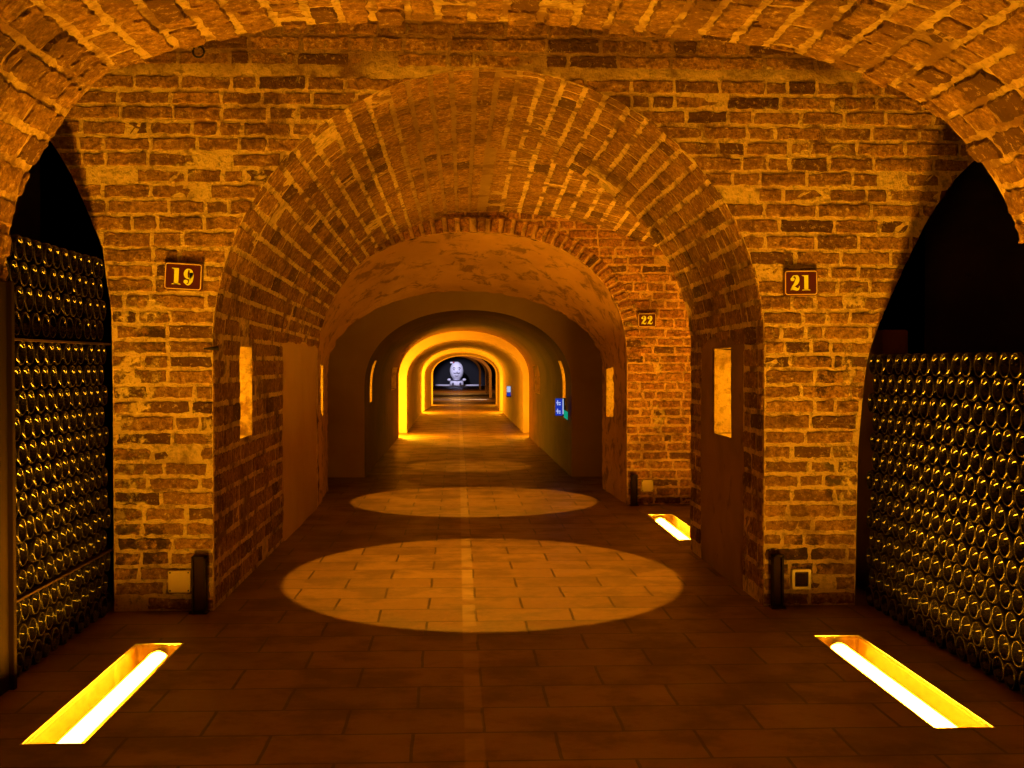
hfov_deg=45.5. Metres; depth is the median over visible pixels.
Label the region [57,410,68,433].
wine bottle
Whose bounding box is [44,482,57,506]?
wine bottle
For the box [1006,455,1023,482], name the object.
wine bottle
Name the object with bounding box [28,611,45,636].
wine bottle
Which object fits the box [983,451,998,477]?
wine bottle
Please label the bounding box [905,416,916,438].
wine bottle
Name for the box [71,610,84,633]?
wine bottle
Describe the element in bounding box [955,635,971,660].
wine bottle
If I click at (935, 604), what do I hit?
wine bottle
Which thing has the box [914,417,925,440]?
wine bottle
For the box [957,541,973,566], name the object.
wine bottle
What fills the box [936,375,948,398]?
wine bottle
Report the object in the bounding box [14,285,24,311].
wine bottle
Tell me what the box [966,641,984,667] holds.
wine bottle
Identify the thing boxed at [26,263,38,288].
wine bottle
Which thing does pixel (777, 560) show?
post
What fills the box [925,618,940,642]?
wine bottle
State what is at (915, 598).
wine bottle
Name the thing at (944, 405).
wine bottle
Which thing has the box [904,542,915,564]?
wine bottle
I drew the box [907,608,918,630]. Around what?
wine bottle
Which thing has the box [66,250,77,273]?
wine bottle
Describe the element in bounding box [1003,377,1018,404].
wine bottle
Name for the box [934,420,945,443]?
wine bottle
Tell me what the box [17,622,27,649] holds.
wine bottle
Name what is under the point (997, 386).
wine bottle
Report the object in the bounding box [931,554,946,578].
wine bottle
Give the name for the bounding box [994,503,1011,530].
wine bottle
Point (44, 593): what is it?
wine bottle
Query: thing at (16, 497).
wine bottle
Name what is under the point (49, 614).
wine bottle
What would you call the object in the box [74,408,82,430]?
wine bottle
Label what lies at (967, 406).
wine bottle
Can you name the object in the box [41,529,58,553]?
wine bottle
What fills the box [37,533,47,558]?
wine bottle
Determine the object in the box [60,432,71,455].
wine bottle
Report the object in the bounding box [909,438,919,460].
wine bottle
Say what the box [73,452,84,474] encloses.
wine bottle
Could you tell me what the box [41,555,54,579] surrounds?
wine bottle
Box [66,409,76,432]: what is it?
wine bottle
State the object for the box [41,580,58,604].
wine bottle
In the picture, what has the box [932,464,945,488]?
wine bottle
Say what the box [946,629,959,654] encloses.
wine bottle
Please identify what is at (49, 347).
wine bottle
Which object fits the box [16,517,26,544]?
wine bottle
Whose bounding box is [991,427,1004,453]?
wine bottle
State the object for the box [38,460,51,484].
wine bottle
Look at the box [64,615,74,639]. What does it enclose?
wine bottle
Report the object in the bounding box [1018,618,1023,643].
wine bottle
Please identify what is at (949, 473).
wine bottle
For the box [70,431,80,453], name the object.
wine bottle
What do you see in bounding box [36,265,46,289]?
wine bottle
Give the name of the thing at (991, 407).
wine bottle
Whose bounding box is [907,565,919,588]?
wine bottle
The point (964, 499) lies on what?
wine bottle
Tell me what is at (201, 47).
ring
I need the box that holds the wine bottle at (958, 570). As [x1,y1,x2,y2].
[953,562,967,587]
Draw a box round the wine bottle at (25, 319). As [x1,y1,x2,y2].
[15,311,29,336]
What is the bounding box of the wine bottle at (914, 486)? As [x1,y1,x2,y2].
[910,481,919,503]
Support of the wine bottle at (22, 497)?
on the wine bottle at (21, 526)
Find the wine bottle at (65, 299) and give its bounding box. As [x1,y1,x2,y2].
[59,293,70,316]
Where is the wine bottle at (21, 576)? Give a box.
[16,568,26,595]
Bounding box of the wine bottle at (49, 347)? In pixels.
[43,342,54,365]
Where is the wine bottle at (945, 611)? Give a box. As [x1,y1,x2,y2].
[939,603,954,628]
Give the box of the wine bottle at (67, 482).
[61,477,72,500]
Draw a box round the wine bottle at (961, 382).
[956,375,967,400]
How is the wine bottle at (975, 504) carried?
on the wine bottle at (970, 526)
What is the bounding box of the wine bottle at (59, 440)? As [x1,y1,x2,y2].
[53,434,63,457]
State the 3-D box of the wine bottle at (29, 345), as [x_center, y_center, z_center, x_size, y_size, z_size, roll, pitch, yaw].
[-1.735,-0.102,3.998,0.310,0.086,0.086,0,1,-3]
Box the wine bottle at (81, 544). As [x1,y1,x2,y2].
[76,539,85,562]
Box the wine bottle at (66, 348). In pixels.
[60,343,71,365]
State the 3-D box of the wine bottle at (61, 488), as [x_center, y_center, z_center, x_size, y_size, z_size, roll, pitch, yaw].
[-1.738,0.379,4.280,0.310,0.086,0.086,0,1,-3]
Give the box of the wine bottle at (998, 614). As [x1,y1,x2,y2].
[991,604,1010,632]
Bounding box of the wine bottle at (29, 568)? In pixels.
[18,563,34,589]
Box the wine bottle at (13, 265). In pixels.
[7,258,18,284]
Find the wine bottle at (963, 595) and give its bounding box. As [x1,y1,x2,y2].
[957,588,972,613]
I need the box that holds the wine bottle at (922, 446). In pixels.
[917,440,930,463]
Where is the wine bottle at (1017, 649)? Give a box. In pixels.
[1011,639,1023,668]
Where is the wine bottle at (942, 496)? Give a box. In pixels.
[936,488,951,512]
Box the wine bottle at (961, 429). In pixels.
[955,422,969,447]
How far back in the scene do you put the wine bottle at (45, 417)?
4.16 m
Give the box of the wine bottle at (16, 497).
[16,497,17,515]
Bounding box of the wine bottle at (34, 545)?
[24,536,41,562]
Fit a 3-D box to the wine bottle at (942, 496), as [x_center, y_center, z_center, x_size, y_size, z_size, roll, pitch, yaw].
[1.643,0.405,4.248,0.310,0.086,0.086,0,1,-3]
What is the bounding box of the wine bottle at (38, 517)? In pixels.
[30,511,42,535]
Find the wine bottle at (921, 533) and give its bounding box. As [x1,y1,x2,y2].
[916,526,930,549]
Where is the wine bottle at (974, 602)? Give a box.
[968,593,984,619]
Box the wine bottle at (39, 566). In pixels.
[30,559,44,584]
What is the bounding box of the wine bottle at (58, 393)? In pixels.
[52,387,63,411]
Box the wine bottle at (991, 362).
[984,351,1005,377]
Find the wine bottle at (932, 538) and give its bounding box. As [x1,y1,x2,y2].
[926,530,940,553]
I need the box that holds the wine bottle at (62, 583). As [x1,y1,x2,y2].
[52,576,66,599]
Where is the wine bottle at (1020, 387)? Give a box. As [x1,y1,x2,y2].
[1017,378,1023,404]
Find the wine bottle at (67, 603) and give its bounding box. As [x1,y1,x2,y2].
[59,595,71,619]
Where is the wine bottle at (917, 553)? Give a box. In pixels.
[912,546,925,569]
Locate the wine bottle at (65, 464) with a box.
[59,456,68,479]
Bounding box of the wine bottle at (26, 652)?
[17,645,31,671]
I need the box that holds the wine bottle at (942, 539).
[938,533,949,557]
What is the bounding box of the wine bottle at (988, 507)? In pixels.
[981,500,997,526]
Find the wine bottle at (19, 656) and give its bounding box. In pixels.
[17,651,22,677]
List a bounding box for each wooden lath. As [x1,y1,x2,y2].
[15,338,110,344]
[17,549,111,602]
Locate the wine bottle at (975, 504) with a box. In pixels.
[968,497,984,522]
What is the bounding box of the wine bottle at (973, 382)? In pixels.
[965,376,981,401]
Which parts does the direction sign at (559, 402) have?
panel, panel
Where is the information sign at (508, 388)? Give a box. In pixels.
[506,386,510,396]
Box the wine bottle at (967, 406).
[961,399,975,424]
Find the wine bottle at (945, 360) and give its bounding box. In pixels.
[939,352,956,376]
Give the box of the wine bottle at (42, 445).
[34,437,47,461]
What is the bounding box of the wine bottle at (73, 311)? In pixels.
[68,294,76,317]
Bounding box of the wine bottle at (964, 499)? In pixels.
[959,494,971,519]
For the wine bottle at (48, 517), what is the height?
0.086 m
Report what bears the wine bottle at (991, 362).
on the wine bottle at (997, 386)
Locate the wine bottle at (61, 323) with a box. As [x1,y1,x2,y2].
[45,315,66,339]
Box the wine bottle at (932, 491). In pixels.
[926,485,939,509]
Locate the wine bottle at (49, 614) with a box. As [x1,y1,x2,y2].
[39,606,53,630]
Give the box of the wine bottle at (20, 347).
[15,341,26,365]
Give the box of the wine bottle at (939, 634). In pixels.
[933,624,950,648]
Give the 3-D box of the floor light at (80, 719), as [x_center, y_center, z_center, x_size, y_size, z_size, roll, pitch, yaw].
[-1.226,0.974,3.761,0.172,0.086,1.144,0,1,-3]
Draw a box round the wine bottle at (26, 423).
[18,414,32,440]
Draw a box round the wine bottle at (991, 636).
[984,626,1002,653]
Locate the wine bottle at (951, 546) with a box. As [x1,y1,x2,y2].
[945,537,959,561]
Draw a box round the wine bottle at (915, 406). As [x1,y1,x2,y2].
[911,396,921,418]
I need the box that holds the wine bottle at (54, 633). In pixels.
[45,626,59,651]
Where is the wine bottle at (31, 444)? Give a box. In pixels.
[24,438,36,464]
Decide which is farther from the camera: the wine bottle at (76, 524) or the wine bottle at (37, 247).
the wine bottle at (76, 524)
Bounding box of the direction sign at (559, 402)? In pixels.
[555,398,567,419]
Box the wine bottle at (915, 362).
[911,353,923,375]
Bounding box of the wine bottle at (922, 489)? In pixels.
[917,483,929,506]
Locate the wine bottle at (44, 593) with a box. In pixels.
[31,584,49,609]
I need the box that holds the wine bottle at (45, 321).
[33,313,49,338]
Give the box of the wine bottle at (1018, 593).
[1012,587,1023,615]
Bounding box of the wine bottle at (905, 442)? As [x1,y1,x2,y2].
[900,437,911,458]
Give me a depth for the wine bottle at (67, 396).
4.40 m
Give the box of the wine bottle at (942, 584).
[936,578,950,602]
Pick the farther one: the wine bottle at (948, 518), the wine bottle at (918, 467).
the wine bottle at (918, 467)
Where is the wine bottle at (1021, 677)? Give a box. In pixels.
[1019,670,1023,696]
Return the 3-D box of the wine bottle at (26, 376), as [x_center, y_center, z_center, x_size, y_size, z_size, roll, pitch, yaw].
[-1.730,-0.020,3.954,0.310,0.086,0.086,0,1,-3]
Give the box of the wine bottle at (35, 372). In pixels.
[28,364,40,389]
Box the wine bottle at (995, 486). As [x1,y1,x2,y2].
[989,477,1005,503]
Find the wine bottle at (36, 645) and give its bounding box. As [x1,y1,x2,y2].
[26,638,42,664]
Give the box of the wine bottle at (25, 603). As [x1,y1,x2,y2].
[19,597,29,621]
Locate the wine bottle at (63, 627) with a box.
[52,620,68,644]
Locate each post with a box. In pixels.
[0,280,16,695]
[189,555,209,614]
[629,474,638,505]
[769,554,785,608]
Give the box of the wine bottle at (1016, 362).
[1009,351,1023,379]
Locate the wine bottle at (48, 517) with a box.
[39,507,53,531]
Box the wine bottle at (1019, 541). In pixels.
[1014,535,1023,562]
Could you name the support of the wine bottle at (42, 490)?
on the wine bottle at (48, 517)
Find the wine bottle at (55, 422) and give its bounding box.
[48,411,59,435]
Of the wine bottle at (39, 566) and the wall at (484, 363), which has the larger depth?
the wall at (484, 363)
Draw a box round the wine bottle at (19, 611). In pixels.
[17,602,21,625]
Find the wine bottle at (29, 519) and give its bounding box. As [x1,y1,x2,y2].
[21,514,34,540]
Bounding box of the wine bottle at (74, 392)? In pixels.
[68,387,79,409]
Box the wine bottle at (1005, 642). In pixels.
[998,633,1017,660]
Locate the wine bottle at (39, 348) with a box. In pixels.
[32,342,45,365]
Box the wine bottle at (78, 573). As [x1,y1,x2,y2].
[67,566,81,589]
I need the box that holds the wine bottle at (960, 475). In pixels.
[954,469,966,494]
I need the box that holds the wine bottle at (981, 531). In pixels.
[975,523,992,549]
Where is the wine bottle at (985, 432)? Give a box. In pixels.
[978,425,994,451]
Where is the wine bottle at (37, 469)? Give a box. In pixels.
[30,462,42,487]
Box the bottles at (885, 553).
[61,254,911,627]
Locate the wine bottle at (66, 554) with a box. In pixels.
[57,547,70,570]
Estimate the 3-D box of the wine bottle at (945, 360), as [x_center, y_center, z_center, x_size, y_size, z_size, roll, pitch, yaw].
[1.650,-0.067,4.240,0.310,0.086,0.086,0,1,-3]
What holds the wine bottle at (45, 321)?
on the wooden lath at (16, 339)
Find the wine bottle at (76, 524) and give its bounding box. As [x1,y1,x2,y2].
[69,519,81,542]
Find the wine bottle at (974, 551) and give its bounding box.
[969,545,983,571]
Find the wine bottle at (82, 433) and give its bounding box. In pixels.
[77,429,86,451]
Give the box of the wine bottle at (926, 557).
[922,550,934,573]
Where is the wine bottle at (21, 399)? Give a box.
[15,390,26,416]
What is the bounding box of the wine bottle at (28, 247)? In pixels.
[19,237,32,262]
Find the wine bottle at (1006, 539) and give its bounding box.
[998,530,1018,558]
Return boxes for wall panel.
[282,342,316,541]
[700,337,744,589]
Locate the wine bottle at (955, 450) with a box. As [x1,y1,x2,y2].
[950,445,961,469]
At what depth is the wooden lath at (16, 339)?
4.23 m
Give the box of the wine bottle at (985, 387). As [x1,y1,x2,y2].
[979,376,995,402]
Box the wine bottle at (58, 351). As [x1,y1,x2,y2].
[52,343,61,365]
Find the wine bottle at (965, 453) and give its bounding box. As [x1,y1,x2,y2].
[959,447,972,472]
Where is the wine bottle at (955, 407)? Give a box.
[950,398,962,423]
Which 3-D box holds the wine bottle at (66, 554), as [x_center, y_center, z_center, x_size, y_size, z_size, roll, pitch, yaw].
[-1.735,0.621,4.330,0.310,0.086,0.086,0,1,-3]
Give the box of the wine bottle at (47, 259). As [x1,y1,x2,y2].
[39,242,52,267]
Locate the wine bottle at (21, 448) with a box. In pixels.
[15,440,26,466]
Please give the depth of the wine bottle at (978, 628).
3.94 m
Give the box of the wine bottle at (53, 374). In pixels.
[47,365,57,388]
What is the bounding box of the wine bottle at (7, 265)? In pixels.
[6,259,8,280]
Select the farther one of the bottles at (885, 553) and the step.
the step
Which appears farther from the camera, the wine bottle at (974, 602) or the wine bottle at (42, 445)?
the wine bottle at (42, 445)
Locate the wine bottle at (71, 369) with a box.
[66,364,75,387]
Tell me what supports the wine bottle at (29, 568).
on the wooden lath at (28, 593)
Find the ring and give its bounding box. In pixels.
[192,46,204,57]
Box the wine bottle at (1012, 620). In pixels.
[1005,610,1023,638]
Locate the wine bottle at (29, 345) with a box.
[23,341,34,365]
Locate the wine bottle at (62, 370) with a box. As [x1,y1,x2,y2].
[55,364,67,388]
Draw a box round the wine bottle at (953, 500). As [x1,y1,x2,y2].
[948,491,961,516]
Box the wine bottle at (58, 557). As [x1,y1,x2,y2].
[46,551,62,575]
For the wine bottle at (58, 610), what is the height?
0.086 m
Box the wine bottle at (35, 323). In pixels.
[15,312,40,337]
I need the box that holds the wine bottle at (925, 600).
[921,594,934,617]
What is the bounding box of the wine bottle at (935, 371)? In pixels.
[931,353,942,376]
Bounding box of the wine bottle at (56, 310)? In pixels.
[50,291,60,315]
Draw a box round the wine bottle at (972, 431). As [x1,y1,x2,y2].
[966,424,979,449]
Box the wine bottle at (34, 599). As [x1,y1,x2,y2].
[24,589,39,615]
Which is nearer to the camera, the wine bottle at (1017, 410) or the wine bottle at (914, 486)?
the wine bottle at (1017, 410)
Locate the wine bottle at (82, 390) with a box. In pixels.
[77,386,86,408]
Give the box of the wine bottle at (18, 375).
[15,365,21,390]
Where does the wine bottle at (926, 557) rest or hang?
on the wine bottle at (931, 581)
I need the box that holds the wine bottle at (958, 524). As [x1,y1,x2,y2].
[952,516,967,541]
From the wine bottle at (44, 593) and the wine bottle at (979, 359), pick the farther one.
the wine bottle at (44, 593)
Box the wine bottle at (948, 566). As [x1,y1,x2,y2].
[943,558,957,582]
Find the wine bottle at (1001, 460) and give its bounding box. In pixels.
[995,453,1009,479]
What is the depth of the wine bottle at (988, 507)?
3.89 m
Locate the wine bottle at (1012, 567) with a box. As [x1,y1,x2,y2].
[1006,559,1023,586]
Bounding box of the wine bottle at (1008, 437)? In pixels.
[1002,428,1018,455]
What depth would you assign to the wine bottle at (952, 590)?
4.17 m
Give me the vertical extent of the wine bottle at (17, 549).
0.086 m
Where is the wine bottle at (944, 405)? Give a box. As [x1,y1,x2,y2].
[938,398,952,421]
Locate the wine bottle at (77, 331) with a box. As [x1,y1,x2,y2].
[69,317,81,339]
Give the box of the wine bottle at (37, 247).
[29,240,42,264]
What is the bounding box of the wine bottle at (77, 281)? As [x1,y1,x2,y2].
[71,273,81,295]
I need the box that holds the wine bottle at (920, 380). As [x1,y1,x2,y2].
[915,375,926,397]
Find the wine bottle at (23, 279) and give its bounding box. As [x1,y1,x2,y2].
[15,261,28,286]
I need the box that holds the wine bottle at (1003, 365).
[998,351,1015,378]
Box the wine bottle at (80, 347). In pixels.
[76,344,83,364]
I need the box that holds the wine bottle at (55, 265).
[50,245,60,269]
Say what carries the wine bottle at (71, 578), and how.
on the wine bottle at (74, 597)
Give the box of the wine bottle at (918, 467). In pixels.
[912,460,926,483]
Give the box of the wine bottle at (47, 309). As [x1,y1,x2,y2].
[40,290,52,314]
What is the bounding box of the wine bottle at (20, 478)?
[16,467,24,493]
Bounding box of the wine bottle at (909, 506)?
[904,500,916,523]
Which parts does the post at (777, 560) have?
plate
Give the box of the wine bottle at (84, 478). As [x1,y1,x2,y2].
[77,472,89,494]
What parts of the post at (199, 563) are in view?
plate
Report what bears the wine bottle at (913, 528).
on the wine bottle at (917, 553)
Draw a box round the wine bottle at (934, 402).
[929,397,941,420]
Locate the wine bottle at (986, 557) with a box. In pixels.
[978,549,997,576]
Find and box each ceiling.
[318,232,626,504]
[407,339,522,431]
[424,352,499,410]
[477,147,660,249]
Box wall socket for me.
[791,568,810,589]
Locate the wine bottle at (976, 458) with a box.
[970,448,985,474]
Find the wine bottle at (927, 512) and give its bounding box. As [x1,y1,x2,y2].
[922,506,933,529]
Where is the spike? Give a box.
[203,346,218,349]
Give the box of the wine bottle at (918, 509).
[913,504,924,526]
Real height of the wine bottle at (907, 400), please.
0.086 m
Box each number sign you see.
[164,262,203,291]
[638,313,655,326]
[783,270,817,295]
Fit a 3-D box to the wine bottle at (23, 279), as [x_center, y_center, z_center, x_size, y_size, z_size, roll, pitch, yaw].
[-1.734,-0.356,3.948,0.310,0.086,0.086,0,1,-3]
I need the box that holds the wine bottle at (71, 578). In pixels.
[61,570,75,594]
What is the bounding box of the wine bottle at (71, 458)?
[65,454,75,476]
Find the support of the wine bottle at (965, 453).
on the wine bottle at (971, 478)
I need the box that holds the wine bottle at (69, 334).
[43,316,73,339]
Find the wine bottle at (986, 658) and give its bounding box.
[979,648,999,674]
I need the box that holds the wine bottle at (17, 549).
[16,546,19,569]
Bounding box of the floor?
[0,385,1023,767]
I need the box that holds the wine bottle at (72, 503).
[66,498,75,521]
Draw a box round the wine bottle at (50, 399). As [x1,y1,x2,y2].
[42,388,54,412]
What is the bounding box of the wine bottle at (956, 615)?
[951,609,967,634]
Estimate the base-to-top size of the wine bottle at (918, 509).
0.086 m
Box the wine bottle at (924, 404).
[920,396,930,419]
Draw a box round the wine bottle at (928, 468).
[923,463,934,485]
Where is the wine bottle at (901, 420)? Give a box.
[896,415,906,437]
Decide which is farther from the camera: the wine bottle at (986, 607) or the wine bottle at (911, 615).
the wine bottle at (911, 615)
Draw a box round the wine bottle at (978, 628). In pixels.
[971,620,988,646]
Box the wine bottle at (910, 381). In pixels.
[906,374,916,396]
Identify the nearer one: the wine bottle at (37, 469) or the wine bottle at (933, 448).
the wine bottle at (37, 469)
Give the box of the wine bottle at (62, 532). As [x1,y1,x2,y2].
[54,526,66,549]
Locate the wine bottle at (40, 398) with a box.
[32,388,45,413]
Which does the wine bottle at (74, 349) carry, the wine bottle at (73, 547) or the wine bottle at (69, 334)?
the wine bottle at (69, 334)
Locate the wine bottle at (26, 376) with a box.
[19,365,30,390]
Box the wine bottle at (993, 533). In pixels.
[987,527,1002,553]
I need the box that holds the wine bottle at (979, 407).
[973,400,987,426]
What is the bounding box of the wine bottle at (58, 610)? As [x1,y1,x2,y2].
[48,600,63,624]
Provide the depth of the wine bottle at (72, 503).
4.45 m
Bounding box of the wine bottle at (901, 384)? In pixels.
[897,374,907,395]
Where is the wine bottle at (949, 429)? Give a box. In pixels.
[943,421,957,445]
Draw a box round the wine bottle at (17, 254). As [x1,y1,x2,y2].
[9,234,23,260]
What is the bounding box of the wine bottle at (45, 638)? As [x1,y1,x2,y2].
[36,632,50,657]
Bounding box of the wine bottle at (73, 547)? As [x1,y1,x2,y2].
[66,543,78,566]
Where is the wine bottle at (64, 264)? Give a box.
[58,247,68,271]
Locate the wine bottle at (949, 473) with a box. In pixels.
[942,466,957,491]
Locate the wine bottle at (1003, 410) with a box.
[996,402,1012,429]
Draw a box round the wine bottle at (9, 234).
[6,234,12,258]
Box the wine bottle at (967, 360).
[961,352,978,377]
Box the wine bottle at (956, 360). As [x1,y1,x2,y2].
[951,352,965,376]
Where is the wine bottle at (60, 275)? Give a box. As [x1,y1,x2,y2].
[55,269,64,292]
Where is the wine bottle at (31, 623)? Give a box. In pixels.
[22,617,36,643]
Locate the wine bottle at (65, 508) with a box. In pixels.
[56,501,70,525]
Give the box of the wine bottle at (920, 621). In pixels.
[915,613,928,636]
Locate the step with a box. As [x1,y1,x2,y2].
[435,384,478,385]
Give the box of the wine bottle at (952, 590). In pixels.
[946,583,961,608]
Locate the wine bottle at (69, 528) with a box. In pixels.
[64,523,72,545]
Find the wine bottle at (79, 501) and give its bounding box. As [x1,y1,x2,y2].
[71,496,83,518]
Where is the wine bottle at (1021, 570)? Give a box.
[1018,564,1023,590]
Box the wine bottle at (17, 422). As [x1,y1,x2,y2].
[15,416,20,441]
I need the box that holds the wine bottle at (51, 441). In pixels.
[44,435,55,459]
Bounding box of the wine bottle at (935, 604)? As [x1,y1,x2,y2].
[930,598,944,622]
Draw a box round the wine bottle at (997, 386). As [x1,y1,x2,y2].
[992,377,1005,403]
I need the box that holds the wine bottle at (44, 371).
[38,365,48,388]
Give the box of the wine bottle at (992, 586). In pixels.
[985,576,1003,603]
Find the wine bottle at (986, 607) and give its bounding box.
[980,599,997,625]
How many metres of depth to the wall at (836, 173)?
4.92 m
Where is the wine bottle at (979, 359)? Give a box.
[973,352,988,377]
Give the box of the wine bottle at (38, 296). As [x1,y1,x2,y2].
[30,288,43,312]
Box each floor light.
[19,643,183,744]
[648,514,690,539]
[813,635,995,728]
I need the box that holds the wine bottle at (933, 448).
[927,441,940,465]
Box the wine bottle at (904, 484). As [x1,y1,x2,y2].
[898,478,912,500]
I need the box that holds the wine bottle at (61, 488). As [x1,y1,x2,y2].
[54,480,64,503]
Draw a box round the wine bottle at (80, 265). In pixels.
[75,252,83,274]
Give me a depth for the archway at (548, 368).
12.59 m
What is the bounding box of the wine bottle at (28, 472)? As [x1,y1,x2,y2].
[20,464,32,490]
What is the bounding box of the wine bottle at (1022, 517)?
[1020,513,1023,535]
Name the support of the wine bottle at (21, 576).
on the wooden lath at (28, 593)
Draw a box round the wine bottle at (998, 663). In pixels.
[992,655,1012,682]
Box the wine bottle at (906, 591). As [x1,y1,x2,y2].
[900,584,913,607]
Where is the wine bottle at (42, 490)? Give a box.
[35,485,48,510]
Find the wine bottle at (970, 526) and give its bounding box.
[965,520,979,544]
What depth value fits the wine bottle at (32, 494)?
4.02 m
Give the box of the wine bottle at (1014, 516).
[1008,507,1023,534]
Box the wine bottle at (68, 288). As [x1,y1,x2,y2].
[62,271,72,294]
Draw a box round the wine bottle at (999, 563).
[993,554,1010,581]
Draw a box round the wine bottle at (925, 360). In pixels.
[920,353,934,376]
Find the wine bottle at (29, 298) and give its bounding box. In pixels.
[21,286,33,312]
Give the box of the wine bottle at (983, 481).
[976,474,992,500]
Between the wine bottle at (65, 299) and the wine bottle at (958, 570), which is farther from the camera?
the wine bottle at (65, 299)
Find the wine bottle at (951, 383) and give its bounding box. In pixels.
[946,375,958,399]
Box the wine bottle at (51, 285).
[43,267,57,291]
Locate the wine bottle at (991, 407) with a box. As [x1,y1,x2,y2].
[984,401,998,427]
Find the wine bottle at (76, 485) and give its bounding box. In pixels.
[68,475,80,497]
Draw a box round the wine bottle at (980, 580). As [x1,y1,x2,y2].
[974,572,989,598]
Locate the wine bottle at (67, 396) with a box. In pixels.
[62,387,70,410]
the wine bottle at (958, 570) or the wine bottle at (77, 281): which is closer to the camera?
the wine bottle at (958, 570)
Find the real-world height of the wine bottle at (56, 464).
0.086 m
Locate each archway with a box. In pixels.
[212,68,764,609]
[364,310,571,476]
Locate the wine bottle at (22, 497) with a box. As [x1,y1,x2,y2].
[16,491,27,516]
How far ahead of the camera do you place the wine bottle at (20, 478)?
3.90 m
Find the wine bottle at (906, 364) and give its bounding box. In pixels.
[902,353,915,375]
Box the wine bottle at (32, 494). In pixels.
[23,487,38,513]
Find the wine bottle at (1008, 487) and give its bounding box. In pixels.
[1001,480,1019,507]
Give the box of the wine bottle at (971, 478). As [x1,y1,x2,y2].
[964,471,979,497]
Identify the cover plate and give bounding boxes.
[168,570,190,592]
[641,480,652,491]
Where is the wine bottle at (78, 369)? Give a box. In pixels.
[73,364,82,387]
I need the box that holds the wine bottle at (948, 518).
[943,512,955,536]
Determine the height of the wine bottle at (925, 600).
0.086 m
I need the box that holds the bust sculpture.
[447,362,465,385]
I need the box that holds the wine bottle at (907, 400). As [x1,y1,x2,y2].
[901,395,913,417]
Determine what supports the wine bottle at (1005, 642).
on the wine bottle at (1011, 673)
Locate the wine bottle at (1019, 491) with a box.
[1015,482,1023,510]
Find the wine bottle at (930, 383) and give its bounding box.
[925,375,937,398]
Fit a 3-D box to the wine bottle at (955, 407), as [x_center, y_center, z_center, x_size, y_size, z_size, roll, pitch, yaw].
[1.657,0.092,4.152,0.310,0.086,0.086,0,1,-3]
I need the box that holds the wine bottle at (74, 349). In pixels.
[69,343,77,364]
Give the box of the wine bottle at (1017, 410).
[1010,403,1023,430]
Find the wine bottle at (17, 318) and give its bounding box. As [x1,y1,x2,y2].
[14,310,20,335]
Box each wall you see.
[9,159,39,241]
[50,20,973,610]
[328,261,601,477]
[359,211,690,504]
[399,331,528,432]
[422,349,502,410]
[431,355,496,403]
[433,357,495,385]
[457,356,480,388]
[462,356,487,392]
[463,356,491,397]
[925,160,1023,352]
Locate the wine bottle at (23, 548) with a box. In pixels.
[16,542,27,566]
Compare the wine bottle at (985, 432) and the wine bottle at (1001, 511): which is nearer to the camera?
the wine bottle at (1001, 511)
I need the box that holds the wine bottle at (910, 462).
[906,459,915,480]
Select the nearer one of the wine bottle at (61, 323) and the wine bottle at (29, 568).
the wine bottle at (29, 568)
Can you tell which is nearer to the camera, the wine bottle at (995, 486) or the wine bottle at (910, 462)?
the wine bottle at (995, 486)
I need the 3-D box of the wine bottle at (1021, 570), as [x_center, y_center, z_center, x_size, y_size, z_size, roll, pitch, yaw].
[1.667,0.574,3.615,0.310,0.086,0.086,0,1,-3]
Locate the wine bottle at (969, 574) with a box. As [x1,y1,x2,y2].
[963,567,978,592]
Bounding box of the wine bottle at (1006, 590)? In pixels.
[999,582,1017,609]
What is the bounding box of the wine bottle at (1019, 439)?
[1015,430,1023,457]
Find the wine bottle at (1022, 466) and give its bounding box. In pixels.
[1021,461,1023,481]
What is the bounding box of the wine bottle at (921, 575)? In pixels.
[916,570,928,593]
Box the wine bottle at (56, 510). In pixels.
[49,505,60,528]
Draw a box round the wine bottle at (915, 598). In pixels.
[910,589,923,612]
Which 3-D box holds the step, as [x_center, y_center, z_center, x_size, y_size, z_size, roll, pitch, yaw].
[-2.264,0.044,51.509,1.930,0.055,0.700,0,1,-3]
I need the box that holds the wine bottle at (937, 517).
[931,509,946,533]
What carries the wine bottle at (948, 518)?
on the wine bottle at (951, 546)
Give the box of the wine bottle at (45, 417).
[38,412,50,436]
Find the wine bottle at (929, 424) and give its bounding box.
[923,418,937,441]
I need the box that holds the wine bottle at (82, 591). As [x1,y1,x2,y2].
[74,586,87,609]
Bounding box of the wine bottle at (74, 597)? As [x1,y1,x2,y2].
[67,591,78,614]
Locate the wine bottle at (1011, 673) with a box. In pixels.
[1003,662,1023,690]
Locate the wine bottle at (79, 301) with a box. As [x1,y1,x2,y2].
[74,296,82,317]
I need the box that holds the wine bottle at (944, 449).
[938,443,952,467]
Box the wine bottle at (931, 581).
[925,574,938,597]
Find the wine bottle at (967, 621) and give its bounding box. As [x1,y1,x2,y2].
[961,614,976,640]
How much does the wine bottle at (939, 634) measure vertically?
0.086 m
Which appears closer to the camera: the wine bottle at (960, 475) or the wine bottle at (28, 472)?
the wine bottle at (28, 472)
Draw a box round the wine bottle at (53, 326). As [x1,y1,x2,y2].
[24,314,56,338]
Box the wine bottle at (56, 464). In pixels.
[47,458,62,481]
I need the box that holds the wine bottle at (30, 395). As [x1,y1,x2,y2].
[24,389,34,414]
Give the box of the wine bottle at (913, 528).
[909,523,918,545]
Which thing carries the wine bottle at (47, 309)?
on the wine bottle at (45, 321)
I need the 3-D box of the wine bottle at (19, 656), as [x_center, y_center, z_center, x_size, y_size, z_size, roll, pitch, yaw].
[-1.707,0.885,3.835,0.310,0.086,0.086,0,1,-3]
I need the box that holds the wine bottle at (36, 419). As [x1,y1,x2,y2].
[29,413,41,438]
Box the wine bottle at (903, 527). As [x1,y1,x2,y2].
[898,520,910,542]

